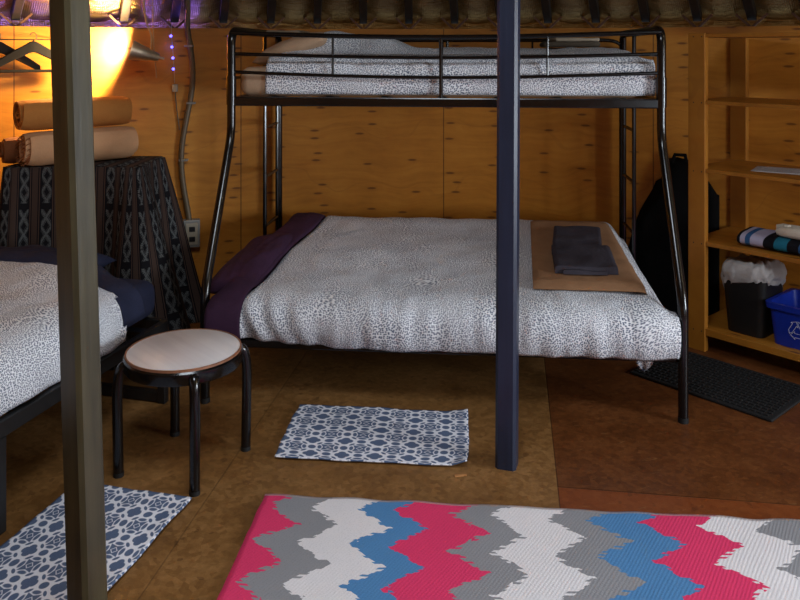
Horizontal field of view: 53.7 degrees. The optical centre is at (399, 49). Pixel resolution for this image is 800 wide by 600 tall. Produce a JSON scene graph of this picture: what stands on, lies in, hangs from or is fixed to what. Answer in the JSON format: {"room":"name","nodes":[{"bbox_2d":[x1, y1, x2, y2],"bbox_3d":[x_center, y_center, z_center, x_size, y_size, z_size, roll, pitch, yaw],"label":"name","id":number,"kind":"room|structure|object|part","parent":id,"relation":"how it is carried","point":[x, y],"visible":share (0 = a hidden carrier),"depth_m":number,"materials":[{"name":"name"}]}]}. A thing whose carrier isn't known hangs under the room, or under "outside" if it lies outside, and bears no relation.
{"room":"dormitory","nodes":[
{"label":"dormitory","id":0,"kind":"room"},
{"bbox_2d":[0,34,39,69],"bbox_3d":[-2.187,0.013,4.290,0.440,0.222,0.028,0,0,-38],"label":"hanger","id":1,"kind":"object","parent":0,"point":[5,49],"visible":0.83,"depth_m":4.36,"materials":[{"name":"brown wood"}]},
{"bbox_2d":[0,323,799,599],"bbox_3d":[-0.049,1.600,1.106,8.100,0.060,8.100,0,0,0],"label":"floor","id":2,"kind":"structure","parent":0,"point":[597,435],"depth_m":3.07,"materials":[{"name":"brown wood"}]},
{"bbox_2d":[49,0,107,599],"bbox_3d":[-0.869,0.046,2.090,0.190,3.048,0.098,0,0,0],"label":"support post","id":3,"kind":"object","parent":2,"relation":"on","point":[70,35],"visible":1,"depth_m":2.06,"materials":[{"name":"green paint"}]},
{"bbox_2d":[0,317,167,534],"bbox_3d":[-1.965,1.389,2.735,1.396,0.362,2.050,0,0,15],"label":"bed","id":4,"kind":"object","parent":2,"relation":"on","point":[21,414],"visible":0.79,"depth_m":3.07,"materials":[{"name":"black metal"}]},
{"bbox_3d":[-1.306,1.415,2.567,0.036,0.310,0.036,0,0,15],"label":"leg","id":5,"kind":"part","parent":4,"relation":"part of","materials":[{"name":"black metal"}]},
{"bbox_3d":[-1.308,1.235,2.562,0.030,0.055,2.020,0,0,15],"label":"rail","id":6,"kind":"part","parent":4,"relation":"part of","materials":[{"name":"black metal"}]},
{"bbox_2d":[119,278,154,327],"bbox_3d":[-1.979,1.123,2.780,1.290,0.167,2.040,0,0,15],"label":"mattress","id":7,"kind":"object","parent":4,"relation":"on","point":[146,288],"visible":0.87,"depth_m":3.53,"materials":[{"name":"blue fabric"}]},
{"bbox_2d":[0,245,116,266],"bbox_3d":[-1.663,0.977,3.648,0.570,0.137,0.357,0,0,11],"label":"pillow","id":8,"kind":"object","parent":7,"relation":"on","point":[29,253],"visible":0.4,"depth_m":3.55,"materials":[{"name":"blue fabric"}]},
{"bbox_2d":[0,246,145,415],"bbox_3d":[-1.977,1.067,2.769,1.423,0.280,2.121,0,0,15],"label":"duvet","id":9,"kind":"object","parent":7,"relation":"on","point":[29,313],"visible":0.55,"depth_m":3.00,"materials":[{"name":"fabric"}]},
{"bbox_3d":[-1.709,1.235,3.712,1.360,0.055,0.030,0,0,15],"label":"rail","id":10,"kind":"part","parent":4,"relation":"part of","materials":[{"name":"black metal"}]},
{"bbox_3d":[-1.056,1.415,3.520,0.036,0.310,0.036,0,0,15],"label":"leg","id":11,"kind":"part","parent":4,"relation":"part of","materials":[{"name":"black metal"}]},
{"bbox_2d":[0,485,191,599],"bbox_3d":[-1.030,1.557,2.442,0.456,0.013,0.748,0,0,14],"label":"bath mat","id":12,"kind":"object","parent":2,"relation":"on","point":[33,560],"visible":0.64,"depth_m":2.50,"materials":[{"name":"blue fabric"}]},
{"bbox_2d":[112,328,251,496],"bbox_3d":[-0.822,1.353,3.008,0.440,0.435,0.440,0,0,18],"label":"stool","id":13,"kind":"object","parent":2,"relation":"on","point":[175,359],"visible":1,"depth_m":2.91,"materials":[{"name":"black metal"}]},
{"bbox_3d":[-1.026,1.359,2.917,0.072,0.422,0.037,0,0,-24],"label":"leg","id":14,"kind":"part","parent":13,"relation":"part of","materials":[{"name":"black metal"}]},
{"bbox_3d":[-0.913,1.359,3.212,0.037,0.422,0.072,0,0,-24],"label":"leg","id":15,"kind":"part","parent":13,"relation":"part of","materials":[{"name":"black metal"}]},
{"bbox_3d":[-0.822,1.144,3.008,0.418,0.016,0.418,0,0,-24],"label":"seat","id":16,"kind":"part","parent":13,"relation":"part of","materials":[{"name":"white laminate"}]},
{"bbox_3d":[-0.731,1.359,2.804,0.037,0.422,0.072,0,0,-24],"label":"leg","id":17,"kind":"part","parent":13,"relation":"part of","materials":[{"name":"black metal"}]},
{"bbox_3d":[-0.618,1.359,3.099,0.072,0.422,0.037,0,0,-24],"label":"leg","id":18,"kind":"part","parent":13,"relation":"part of","materials":[{"name":"black metal"}]},
{"bbox_2d":[275,404,468,465],"bbox_3d":[-0.094,1.549,3.217,0.748,0.027,0.454,0,0,5],"label":"bath mat","id":19,"kind":"object","parent":2,"relation":"on","point":[322,432],"visible":1,"depth_m":3.18,"materials":[{"name":"fabric"}]},
{"bbox_2d":[200,26,688,423],"bbox_3d":[0.225,0.727,4.101,2.123,1.686,1.394,0,0,5],"label":"bunk bed","id":20,"kind":"object","parent":2,"relation":"on","point":[659,102],"visible":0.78,"depth_m":3.80,"materials":[{"name":"black metal"}]},
{"bbox_3d":[-0.808,0.727,4.196,0.042,1.686,1.392,0,0,5],"label":"frame","id":21,"kind":"part","parent":20,"relation":"part of","materials":[{"name":"black metal"}]},
{"bbox_3d":[-0.777,0.588,4.540,0.023,1.365,0.022,0,0,5],"label":"ladder rail","id":22,"kind":"part","parent":20,"relation":"part of","materials":[{"name":"black metal"}]},
{"bbox_3d":[-0.750,0.600,4.824,0.021,1.340,0.020,0,0,5],"label":"ladder rail","id":23,"kind":"part","parent":20,"relation":"part of","materials":[{"name":"black metal"}]},
{"bbox_2d":[241,66,635,106],"bbox_3d":[0.216,0.211,4.294,1.966,0.251,0.888,0,0,5],"label":"mattress","id":24,"kind":"object","parent":20,"relation":"on","point":[251,84],"visible":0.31,"depth_m":3.93,"materials":[{"name":"beige fabric"}]},
{"bbox_2d":[252,32,326,64],"bbox_3d":[-0.547,-0.004,4.358,0.377,0.189,0.600,0,0,5],"label":"pillow","id":25,"kind":"object","parent":24,"relation":"on","point":[295,43],"visible":0.33,"depth_m":4.08,"materials":[{"name":"beige fabric"}]},
{"bbox_2d":[266,30,308,32],"bbox_3d":[-0.637,-0.095,4.527,0.200,0.035,0.300,0,0,5],"label":"folded towel","id":26,"kind":"object","parent":25,"relation":"on","point":[294,31],"visible":0.41,"depth_m":4.38,"materials":[{"name":"fabric"}]},
{"bbox_2d":[265,31,655,95],"bbox_3d":[0.314,0.055,4.279,1.891,0.326,0.900,0,0,5],"label":"duvet","id":27,"kind":"object","parent":24,"relation":"on","point":[641,85],"visible":0.77,"depth_m":3.86,"materials":[{"name":"fabric"}]},
{"bbox_2d":[539,38,599,46],"bbox_3d":[0.937,-0.042,4.382,0.301,0.054,0.300,0,0,5],"label":"folded blanket","id":28,"kind":"object","parent":27,"relation":"on","point":[553,42],"visible":0.92,"depth_m":4.24,"materials":[{"name":"grey fabric"}]},
{"bbox_3d":[0.198,0.120,3.814,2.075,0.042,0.016,0,0,5],"label":"guard rail","id":29,"kind":"part","parent":20,"relation":"part of","materials":[{"name":"black metal"}]},
{"bbox_3d":[0.198,0.028,3.814,2.074,0.037,0.016,0,0,5],"label":"guard rail","id":30,"kind":"part","parent":20,"relation":"part of","materials":[{"name":"black metal"}]},
{"bbox_3d":[0.198,-0.073,3.814,2.075,0.046,0.022,0,0,5],"label":"guard rail","id":31,"kind":"part","parent":20,"relation":"part of","materials":[{"name":"black metal"}]},
{"bbox_3d":[0.286,0.001,4.773,2.096,0.139,0.021,0,0,5],"label":"guard rail","id":32,"kind":"part","parent":20,"relation":"part of","materials":[{"name":"black metal"}]},
{"bbox_3d":[1.315,0.600,4.633,0.021,1.340,0.020,0,0,5],"label":"ladder rail","id":33,"kind":"part","parent":20,"relation":"part of","materials":[{"name":"black metal"}]},
{"bbox_3d":[1.289,0.588,4.350,0.023,1.365,0.022,0,0,5],"label":"ladder rail","id":34,"kind":"part","parent":20,"relation":"part of","materials":[{"name":"black metal"}]},
{"bbox_3d":[1.257,0.727,4.006,0.042,1.686,1.392,0,0,5],"label":"frame","id":35,"kind":"part","parent":20,"relation":"part of","materials":[{"name":"black metal"}]},
{"bbox_3d":[0.217,1.201,4.107,2.009,0.172,1.270,0,0,5],"label":"mattress","id":36,"kind":"object","parent":20,"relation":"on","visible":0},
{"bbox_2d":[210,233,298,293],"bbox_3d":[-0.725,1.065,4.013,0.258,0.155,0.841,0,0,8],"label":"pillow","id":37,"kind":"object","parent":36,"relation":"on","point":[257,256],"visible":0.77,"depth_m":3.83,"materials":[{"name":"purple fabric"}]},
{"bbox_2d":[204,212,680,371],"bbox_3d":[0.220,1.182,4.033,2.027,0.427,1.416,0,0,5],"label":"duvet","id":38,"kind":"object","parent":36,"relation":"on","point":[393,284],"visible":0.73,"depth_m":3.44,"materials":[{"name":"fabric"}]},
{"bbox_2d":[530,220,646,293],"bbox_3d":[0.884,1.015,3.975,0.500,0.112,1.020,0,0,5],"label":"folded blanket","id":39,"kind":"object","parent":38,"relation":"on","point":[545,277],"visible":0.59,"depth_m":3.67,"materials":[{"name":"brown fabric"}]},
{"bbox_2d":[551,226,618,274],"bbox_3d":[0.895,0.985,3.935,0.310,0.074,0.698,0,0,5],"label":"folded towel","id":40,"kind":"object","parent":39,"relation":"on","point":[576,250],"visible":1,"depth_m":3.82,"materials":[{"name":"grey fabric"}]},
{"bbox_2d":[454,474,466,476],"bbox_3d":[0.223,1.568,2.912,0.046,0.004,0.014,0,0,-10],"label":"chip","id":41,"kind":"object","parent":2,"relation":"on","point":[457,475],"visible":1,"depth_m":2.91,"materials":[{"name":"brown wood"}]},
{"bbox_2d":[495,0,519,471],"bbox_3d":[0.410,0.240,2.988,0.089,2.660,0.082,0,0,18],"label":"support post","id":42,"kind":"object","parent":2,"relation":"on","point":[508,11],"visible":1,"depth_m":2.95,"materials":[{"name":"blue paint"}]},
{"bbox_2d":[217,494,799,599],"bbox_3d":[0.634,1.563,1.952,2.352,0.011,1.464,0,0,5],"label":"area rug","id":43,"kind":"object","parent":2,"relation":"on","point":[295,547],"visible":1,"depth_m":2.44,"materials":[{"name":"multicoloured fabric"}]},
{"bbox_2d":[628,153,718,315],"bbox_3d":[1.577,1.082,4.585,0.513,0.975,0.098,0,0,23],"label":"bag","id":44,"kind":"object","parent":2,"relation":"on","point":[653,249],"visible":0.48,"depth_m":4.56,"materials":[{"name":"black fabric"}]},
{"bbox_3d":[1.613,0.625,4.562,0.099,0.060,0.033,0,0,26],"label":"handle","id":45,"kind":"part","parent":44,"relation":"part of","materials":[{"name":"black fabric"}]},
{"bbox_2d":[630,351,799,421],"bbox_3d":[1.511,1.562,3.731,0.460,0.016,0.680,0,0,-42],"label":"door mat","id":46,"kind":"object","parent":2,"relation":"on","point":[750,392],"visible":0.87,"depth_m":3.67,"materials":[{"name":"black rubber"}]},
{"bbox_2d":[688,32,799,361],"bbox_3d":[2.160,0.741,3.837,0.508,1.658,1.350,0,0,-42],"label":"shelf unit","id":47,"kind":"object","parent":2,"relation":"on","point":[738,167],"visible":0.91,"depth_m":4.14,"materials":[{"name":"brown wood"}]},
{"bbox_2d":[721,253,786,338],"bbox_3d":[1.837,1.255,4.099,0.309,0.390,0.272,0,0,-42],"label":"waste bin","id":48,"kind":"object","parent":47,"relation":"on","point":[748,281],"visible":0.98,"depth_m":4.00,"materials":[{"name":"black plastic"}]},
{"bbox_2d":[737,226,799,254],"bbox_3d":[1.971,0.960,3.923,0.250,0.076,0.494,0,0,-42],"label":"rolled towel","id":49,"kind":"object","parent":47,"relation":"on","point":[753,236],"visible":0.89,"depth_m":3.94,"materials":[{"name":"multicoloured fabric"}]},
{"bbox_2d":[775,224,799,239],"bbox_3d":[1.965,0.897,3.905,0.163,0.057,0.253,0,0,-42],"label":"bundle","id":50,"kind":"object","parent":49,"relation":"on","point":[784,230],"visible":1,"depth_m":3.88,"materials":[{"name":"beige fabric"}]},
{"bbox_2d":[751,166,799,174],"bbox_3d":[1.964,0.615,4.044,0.280,0.006,0.210,0,0,34],"label":"paper sheet","id":51,"kind":"object","parent":47,"relation":"on","point":[796,171],"visible":1,"depth_m":4.04,"materials":[{"name":"grey paper"}]},
{"bbox_2d":[765,288,799,349],"bbox_3d":[2.071,1.347,3.871,0.338,0.205,0.428,0,0,-42],"label":"tub","id":52,"kind":"object","parent":47,"relation":"on","point":[785,306],"visible":1,"depth_m":3.87,"materials":[{"name":"blue plastic"}]},
{"bbox_2d":[0,26,799,310],"bbox_3d":[-0.049,0.719,4.046,6.807,1.703,1.980,0,0,0],"label":"wall","id":53,"kind":"structure","parent":0,"point":[369,162],"depth_m":4.84,"materials":[{"name":"brown wood"}]},
{"bbox_2d":[0,39,49,39],"bbox_3d":[-2.116,-0.058,4.349,0.537,0.010,0.084,0,0,-33],"label":"wire","id":54,"kind":"object","parent":53,"relation":"attached to","point":[0,39],"visible":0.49,"depth_m":4.34,"materials":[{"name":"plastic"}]},
{"bbox_2d":[0,32,50,72],"bbox_3d":[-2.024,0.013,4.358,0.440,0.222,0.028,0,0,-33],"label":"hanger","id":55,"kind":"object","parent":54,"relation":"hanging from","point":[33,46],"visible":0.7,"depth_m":4.33,"materials":[{"name":"brown wood"}]},
{"bbox_2d":[170,25,179,129],"bbox_3d":[-1.861,0.167,4.587,1.253,0.634,0.120,0,0,-23],"label":"string","id":56,"kind":"object","parent":53,"relation":"attached to","point":[174,86],"visible":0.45,"depth_m":4.75,"materials":[{"name":"white plastic"}]},
{"bbox_2d":[178,0,195,219],"bbox_3d":[-1.286,0.350,4.718,0.099,1.406,0.165,0,0,0],"label":"cable conduit","id":57,"kind":"object","parent":53,"relation":"attached to","point":[187,14],"visible":1,"depth_m":4.76,"materials":[{"name":"grey metal"}]},
{"bbox_2d":[183,218,199,247],"bbox_3d":[-1.260,1.107,4.775,0.100,0.165,0.068,0,0,-14],"label":"outlet box","id":58,"kind":"object","parent":53,"relation":"attached to","point":[192,227],"visible":0.87,"depth_m":4.75,"materials":[{"name":"grey metal"}]},
{"bbox_2d":[189,237,194,241],"bbox_3d":[-1.249,1.137,4.747,0.035,0.030,0.008,0,0,-14],"label":"socket","id":59,"kind":"object","parent":58,"relation":"attached to","point":[191,239],"depth_m":4.74,"materials":[{"name":"plastic"}]},
{"bbox_2d":[189,227,194,231],"bbox_3d":[-1.249,1.077,4.747,0.035,0.030,0.008,0,0,-14],"label":"socket","id":60,"kind":"object","parent":58,"relation":"attached to","point":[191,229],"depth_m":4.74,"materials":[{"name":"plastic"}]},
{"bbox_2d":[0,16,799,28],"bbox_3d":[-0.049,-0.170,1.106,8.100,0.100,8.100,0,0,0],"label":"trim","id":61,"kind":"structure","parent":53,"relation":"attached to","point":[29,22],"depth_m":4.94,"materials":[{"name":"wood"}]},
{"bbox_2d":[0,12,799,28],"bbox_3d":[0.038,-0.168,4.662,4.560,0.084,0.812,0,0,0],"label":"lattice","id":62,"kind":"object","parent":53,"relation":"attached to","point":[792,13],"visible":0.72,"depth_m":4.82,"materials":[{"name":"brown wood"}]},
{"bbox_2d":[0,0,799,24],"bbox_3d":[-0.049,-1.008,1.106,8.097,1.710,8.096,0,0,15],"label":"ceiling","id":63,"kind":"structure","parent":0,"point":[294,12],"depth_m":4.83,"materials":[{"name":"fabric"}]},
{"bbox_2d":[10,0,24,19],"bbox_3d":[-1.314,-0.973,3.104,0.048,1.609,3.263,0,0,-32],"label":"rafter","id":64,"kind":"object","parent":63,"relation":"attached to","point":[17,5],"visible":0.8,"depth_m":4.36,"materials":[{"name":"brown wood"}]},
{"bbox_2d":[119,0,131,21],"bbox_3d":[-1.006,-0.973,3.269,0.048,1.609,3.263,0,0,-24],"label":"rafter","id":65,"kind":"object","parent":63,"relation":"attached to","point":[125,6],"visible":0.84,"depth_m":4.61,"materials":[{"name":"brown wood"}]},
{"bbox_2d":[128,0,163,77],"bbox_3d":[-1.458,-0.101,4.543,0.200,0.529,0.116,0,0,-16],"label":"spot lamp","id":66,"kind":"object","parent":63,"relation":"hanging from","point":[139,51],"visible":1,"depth_m":4.51,"materials":[{"name":"metal"}]},
{"bbox_3d":[-1.472,0.004,4.527,0.177,0.119,0.113,0,0,-6],"label":"lamp shade","id":67,"kind":"part","parent":66,"relation":"part of","materials":[{"name":"metal"}]},
{"bbox_3d":[-1.440,-0.179,4.515,0.030,0.372,0.059,0,0,34],"label":"power cord","id":68,"kind":"part","parent":66,"relation":"part of","materials":[{"name":"plastic"}]},
{"bbox_2d":[170,0,181,22],"bbox_3d":[-0.844,-0.973,3.333,0.048,1.609,3.263,0,0,-20],"label":"rafter","id":69,"kind":"object","parent":63,"relation":"attached to","point":[176,4],"visible":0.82,"depth_m":4.72,"materials":[{"name":"brown wood"}]},
{"bbox_2d":[219,0,229,22],"bbox_3d":[-0.677,-0.973,3.386,0.048,1.609,3.263,0,0,-15],"label":"rafter","id":70,"kind":"object","parent":63,"relation":"attached to","point":[224,4],"visible":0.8,"depth_m":4.79,"materials":[{"name":"brown wood"}]},
{"bbox_2d":[267,0,275,22],"bbox_3d":[-0.507,-0.973,3.426,0.048,1.609,3.263,0,0,-11],"label":"rafter","id":71,"kind":"object","parent":63,"relation":"attached to","point":[271,7],"visible":0.92,"depth_m":4.86,"materials":[{"name":"brown wood"}]},
{"bbox_2d":[314,0,321,23],"bbox_3d":[-0.335,-0.973,3.454,0.048,1.609,3.263,0,0,-7],"label":"rafter","id":72,"kind":"object","parent":63,"relation":"attached to","point":[317,3],"visible":0.86,"depth_m":4.89,"materials":[{"name":"brown wood"}]},
{"bbox_2d":[359,0,366,23],"bbox_3d":[-0.160,-0.973,3.468,0.048,1.609,3.263,0,0,-3],"label":"rafter","id":73,"kind":"object","parent":63,"relation":"attached to","point":[362,3],"visible":1,"depth_m":4.92,"materials":[{"name":"brown wood"}]},
{"bbox_2d":[404,0,412,23],"bbox_3d":[0.014,-0.973,3.470,0.048,1.609,3.263,0,0,2],"label":"rafter","id":74,"kind":"object","parent":63,"relation":"attached to","point":[407,3],"visible":1,"depth_m":4.93,"materials":[{"name":"brown wood"}]},
{"bbox_2d":[449,0,458,23],"bbox_3d":[0.189,-0.973,3.459,0.048,1.609,3.263,0,0,6],"label":"rafter","id":75,"kind":"object","parent":63,"relation":"attached to","point":[454,16],"visible":0.86,"depth_m":4.90,"materials":[{"name":"brown wood"}]},
{"bbox_2d":[541,0,551,22],"bbox_3d":[0.533,-0.973,3.398,0.048,1.609,3.263,0,0,14],"label":"rafter","id":76,"kind":"object","parent":63,"relation":"attached to","point":[546,4],"visible":0.98,"depth_m":4.82,"materials":[{"name":"brown wood"}]},
{"bbox_2d":[588,0,599,22],"bbox_3d":[0.701,-0.973,3.349,0.048,1.609,3.263,0,0,18],"label":"rafter","id":77,"kind":"object","parent":63,"relation":"attached to","point":[593,4],"visible":0.84,"depth_m":4.74,"materials":[{"name":"brown wood"}]},
{"bbox_2d":[637,0,649,21],"bbox_3d":[0.864,-0.973,3.288,0.048,1.609,3.263,0,0,23],"label":"rafter","id":78,"kind":"object","parent":63,"relation":"attached to","point":[643,5],"visible":0.8,"depth_m":4.64,"materials":[{"name":"brown wood"}]},
{"bbox_2d":[688,0,701,20],"bbox_3d":[1.023,-0.973,3.214,0.048,1.609,3.263,0,0,27],"label":"rafter","id":79,"kind":"object","parent":63,"relation":"attached to","point":[695,7],"visible":0.8,"depth_m":4.53,"materials":[{"name":"brown wood"}]},
{"bbox_2d":[742,0,756,20],"bbox_3d":[1.175,-0.973,3.129,0.048,1.609,3.263,0,0,31],"label":"rafter","id":80,"kind":"object","parent":63,"relation":"attached to","point":[749,5],"visible":0.8,"depth_m":4.40,"materials":[{"name":"brown wood"}]},
{"bbox_3d":[-1.660,1.088,4.220,0.650,0.965,0.400,0,0,0],"label":"side table","id":81,"kind":"object","parent":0,"visible":0,"materials":[{"name":"black patterned cloth"}]},
{"bbox_2d":[0,156,200,370],"bbox_3d":[-1.571,1.048,4.065,1.070,0.908,0.731,0,0,0],"label":"tablecloth","id":82,"kind":"object","parent":81,"relation":"on","point":[140,225],"visible":0.48,"depth_m":3.99,"materials":[{"name":"fabric"}]},
{"bbox_2d":[0,137,23,163],"bbox_3d":[-1.878,0.521,4.215,0.474,0.138,0.146,0,0,-40],"label":"rolled blanket","id":83,"kind":"object","parent":82,"relation":"on","point":[7,146],"visible":0.14,"depth_m":4.05,"materials":[{"name":"brown fabric"}]},
{"bbox_2d":[14,126,138,165],"bbox_3d":[-1.695,0.505,4.167,0.601,0.177,0.187,0,0,-40],"label":"rolled blanket","id":84,"kind":"object","parent":82,"relation":"on","point":[35,148],"visible":0.67,"depth_m":4.15,"materials":[{"name":"beige fabric"}]},
{"bbox_2d":[13,96,131,130],"bbox_3d":[-1.724,0.334,4.192,0.574,0.161,0.183,0,0,-40],"label":"rolled blanket","id":85,"kind":"object","parent":84,"relation":"on","point":[33,114],"visible":0.59,"depth_m":4.07,"materials":[{"name":"beige fabric"}]}
]}

